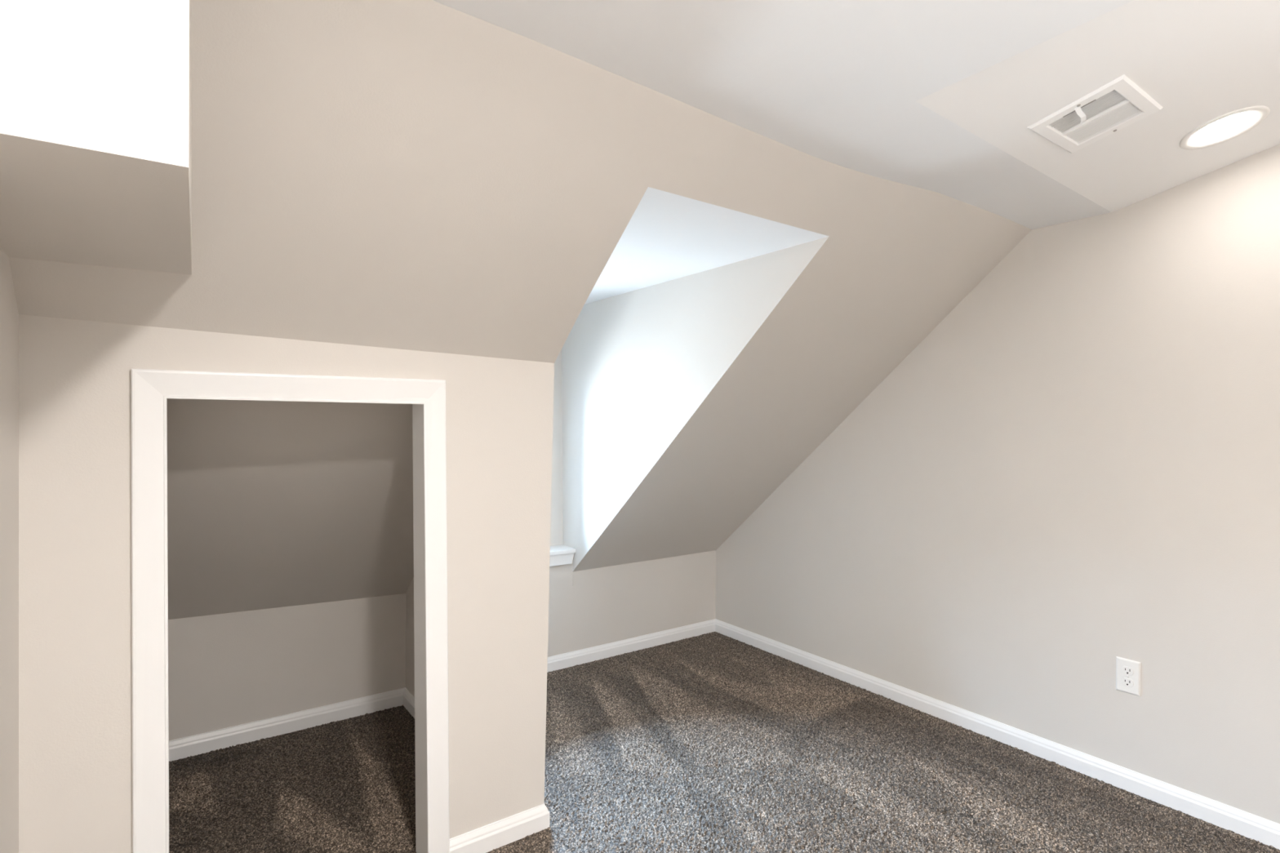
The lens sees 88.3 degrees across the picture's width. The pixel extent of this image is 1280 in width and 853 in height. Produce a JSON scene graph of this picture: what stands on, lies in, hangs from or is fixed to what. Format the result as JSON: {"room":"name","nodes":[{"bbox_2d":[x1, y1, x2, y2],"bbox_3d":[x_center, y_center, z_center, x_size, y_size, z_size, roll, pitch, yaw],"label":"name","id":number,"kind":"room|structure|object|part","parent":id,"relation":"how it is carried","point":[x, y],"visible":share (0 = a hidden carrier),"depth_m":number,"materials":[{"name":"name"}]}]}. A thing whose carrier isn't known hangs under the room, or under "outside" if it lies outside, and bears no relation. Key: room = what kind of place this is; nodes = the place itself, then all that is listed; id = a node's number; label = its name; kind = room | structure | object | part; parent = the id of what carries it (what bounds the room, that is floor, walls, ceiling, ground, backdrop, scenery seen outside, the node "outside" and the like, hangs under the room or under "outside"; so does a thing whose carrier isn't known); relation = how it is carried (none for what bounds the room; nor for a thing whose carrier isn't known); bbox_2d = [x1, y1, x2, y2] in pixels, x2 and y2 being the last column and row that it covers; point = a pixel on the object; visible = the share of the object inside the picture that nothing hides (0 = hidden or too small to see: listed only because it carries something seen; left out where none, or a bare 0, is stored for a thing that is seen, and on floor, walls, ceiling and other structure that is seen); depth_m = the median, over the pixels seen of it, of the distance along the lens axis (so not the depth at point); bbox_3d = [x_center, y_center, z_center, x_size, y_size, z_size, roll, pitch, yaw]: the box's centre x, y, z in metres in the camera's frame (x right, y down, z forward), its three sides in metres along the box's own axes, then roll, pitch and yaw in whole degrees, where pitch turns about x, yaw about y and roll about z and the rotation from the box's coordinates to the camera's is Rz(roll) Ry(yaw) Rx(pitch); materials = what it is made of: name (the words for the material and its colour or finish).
{"room":"attic room","nodes":[
{"label":"attic room","id":0,"kind":"room"},
{"bbox_2d":[0,248,18,852],"bbox_3d":[-0.423,-0.095,0.093,0.120,2.850,6.050,0,1,-36],"label":"wall","id":1,"kind":"structure","parent":0,"point":[9,313],"depth_m":1.21,"materials":[{"name":"beige paint"}]},
{"bbox_2d":[0,0,191,275],"bbox_3d":[-0.840,-0.539,1.001,0.285,0.464,0.709,0,1,-36],"label":"bulkhead","id":2,"kind":"object","parent":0,"point":[95,115],"visible":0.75,"depth_m":0.77,"materials":[{"name":"beige paint"}]},
{"bbox_2d":[18,314,554,852],"bbox_3d":[-0.775,0.510,1.702,1.205,1.470,0.113,0,1,-36],"label":"wall","id":3,"kind":"structure","parent":0,"point":[75,577],"depth_m":1.41,"materials":[{"name":"beige paint"}]},
{"bbox_2d":[131,368,449,852],"bbox_3d":[-0.835,0.543,1.653,0.698,1.343,0.128,0,1,-36],"label":"trim","id":4,"kind":"structure","parent":3,"relation":"attached to","point":[151,389],"depth_m":1.53,"materials":[{"name":"white wood"}]},
{"bbox_3d":[-1.058,0.546,1.425,0.070,1.337,0.021,0,1,-36],"label":"casing","id":5,"kind":"part","parent":4,"relation":"part of","materials":[{"name":"white wood"}]},
{"bbox_3d":[-0.807,-0.094,1.604,0.683,0.068,0.017,0,1,-37],"label":"head casing","id":6,"kind":"part","parent":4,"relation":"part of","materials":[{"name":"white wood"}]},
{"bbox_3d":[-0.556,0.544,1.798,0.076,1.343,0.026,0,1,-36],"label":"casing","id":7,"kind":"part","parent":4,"relation":"part of","materials":[{"name":"white wood"}]},
{"bbox_2d":[449,804,549,852],"bbox_3d":[-0.404,1.181,1.913,0.310,0.070,0.014,0,1,-36],"label":"baseboard","id":8,"kind":"structure","parent":3,"relation":"attached to","point":[501,833],"depth_m":1.91,"materials":[{"name":"white wood"}]},
{"bbox_2d":[167,399,413,619],"bbox_3d":[-1.109,0.246,2.105,1.180,0.973,1.104,0,1,-36],"label":"ceiling","id":9,"kind":"structure","parent":0,"point":[271,504],"depth_m":2.11,"materials":[{"name":"beige paint"}]},
{"bbox_2d":[405,577,414,697],"bbox_3d":[-0.720,0.474,2.453,0.001,1.530,1.059,0,1,-36],"label":"wall","id":10,"kind":"structure","parent":0,"point":[410,648],"depth_m":2.81,"materials":[{"name":"beige paint"}]},
{"bbox_2d":[403,687,414,718],"bbox_3d":[-0.726,1.174,2.446,0.014,0.070,1.018,0,1,-36],"label":"baseboard","id":11,"kind":"structure","parent":10,"relation":"attached to","point":[408,699],"depth_m":2.78,"materials":[{"name":"white wood"}]},
{"bbox_2d":[168,550,715,741],"bbox_3d":[-0.780,0.878,3.159,2.954,0.750,0.250,0,1,-36],"label":"wall","id":12,"kind":"structure","parent":0,"point":[225,670],"depth_m":2.70,"materials":[{"name":"beige paint"}]},
{"bbox_2d":[168,687,404,761],"bbox_3d":[-1.455,1.167,2.537,1.088,0.070,0.014,0,1,-36],"label":"baseboard","id":13,"kind":"structure","parent":12,"relation":"attached to","point":[203,743],"depth_m":2.57,"materials":[{"name":"white wood"}]},
{"bbox_2d":[546,618,715,672],"bbox_3d":[-0.239,1.171,3.392,1.704,0.070,0.014,0,1,-36],"label":"baseboard","id":14,"kind":"structure","parent":12,"relation":"attached to","point":[561,661],"depth_m":3.51,"materials":[{"name":"white wood"}]},
{"bbox_2d":[8,0,1031,571],"bbox_3d":[-0.232,0.024,2.370,3.010,1.568,1.814,0,1,-36],"label":"ceiling","id":15,"kind":"structure","parent":0,"point":[427,175],"depth_m":1.53,"materials":[{"name":"beige paint"}]},
{"bbox_2d":[550,349,563,546],"bbox_3d":[-0.742,0.048,3.276,0.790,1.410,0.215,0,1,-36],"label":"wall","id":16,"kind":"structure","parent":0,"point":[557,504],"depth_m":3.40,"materials":[{"name":"beige paint"}]},
{"bbox_2d":[549,544,575,566],"bbox_3d":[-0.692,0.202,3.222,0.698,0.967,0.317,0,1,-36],"label":"windowsill","id":17,"kind":"structure","parent":16,"relation":"in","point":[562,554],"depth_m":3.27,"materials":[{"name":"white wood"}]},
{"bbox_2d":[561,236,828,586],"bbox_3d":[0.061,0.104,2.781,0.004,1.418,1.774,0,1,-36],"label":"wall","id":18,"kind":"structure","parent":0,"point":[637,365],"depth_m":2.85,"materials":[{"name":"beige paint"}]},
{"bbox_2d":[584,186,829,304],"bbox_3d":[-0.215,-0.601,2.570,0.708,0.013,1.776,0,1,-36],"label":"ceiling","id":19,"kind":"structure","parent":0,"point":[668,236],"depth_m":2.12,"materials":[{"name":"white paint"}]},
{"bbox_2d":[168,631,1279,852],"bbox_3d":[0.784,1.291,0.958,3.200,0.125,6.000,0,1,-36],"label":"floor","id":20,"kind":"structure","parent":0,"point":[714,742],"depth_m":2.25,"materials":[{"name":"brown carpet"}]},
{"bbox_2d":[432,0,1279,229],"bbox_3d":[1.377,-0.928,0.073,3.110,0.442,3.821,0,1,-36],"label":"ceiling","id":21,"kind":"structure","parent":0,"point":[841,82],"depth_m":1.44,"materials":[{"name":"white paint"}]},
{"bbox_2d":[1027,74,1162,153],"bbox_3d":[1.148,-0.804,1.663,0.258,0.106,0.207,0,1,-36],"label":"ceiling vent","id":22,"kind":"object","parent":21,"relation":"in","point":[1120,103],"visible":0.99,"depth_m":1.65,"materials":[{"name":"white metal"}]},
{"bbox_3d":[1.080,-0.763,1.615,0.051,0.022,0.022,0,-12,-36],"label":"damper lever","id":23,"kind":"part","parent":22,"relation":"part of","materials":[{"name":"white metal"}]},
{"bbox_2d":[1179,105,1270,150],"bbox_3d":[1.595,-0.814,1.802,0.187,0.045,0.187,1,0,7],"label":"recessed light","id":24,"kind":"object","parent":21,"relation":"in","point":[1228,126],"visible":1,"depth_m":1.79,"materials":[{"name":"white plastic"}]},
{"bbox_2d":[715,143,1279,823],"bbox_3d":[2.006,-0.088,1.857,0.120,2.850,6.050,0,1,-36],"label":"wall","id":25,"kind":"structure","parent":0,"point":[1076,470],"depth_m":2.34,"materials":[{"name":"beige paint"}]},
{"bbox_2d":[715,618,1279,849],"bbox_3d":[2.050,1.204,1.677,0.014,0.070,5.479,0,1,-36],"label":"baseboard","id":26,"kind":"structure","parent":25,"relation":"attached to","point":[1249,825],"depth_m":2.44,"materials":[{"name":"white wood"}]},
{"bbox_2d":[1115,656,1141,696],"bbox_3d":[1.653,0.847,2.231,0.008,0.114,0.070,0,1,-36],"label":"electrical outlet","id":27,"kind":"object","parent":25,"relation":"attached to","point":[1128,672],"visible":1,"depth_m":2.23,"materials":[{"name":"white plastic"}]},
{"bbox_2d":[1121,677,1133,687],"bbox_3d":[1.650,0.866,2.230,0.002,0.029,0.036,0,1,-36],"label":"receptacle","id":28,"kind":"object","parent":27,"relation":"attached to","point":[1126,682],"depth_m":2.23,"materials":[{"name":"white plastic"}]},
{"bbox_2d":[1121,666,1133,675],"bbox_3d":[1.651,0.827,2.230,0.002,0.029,0.036,0,1,-36],"label":"receptacle","id":29,"kind":"object","parent":27,"relation":"attached to","point":[1126,670],"depth_m":2.23,"materials":[{"name":"white plastic"}]}
]}

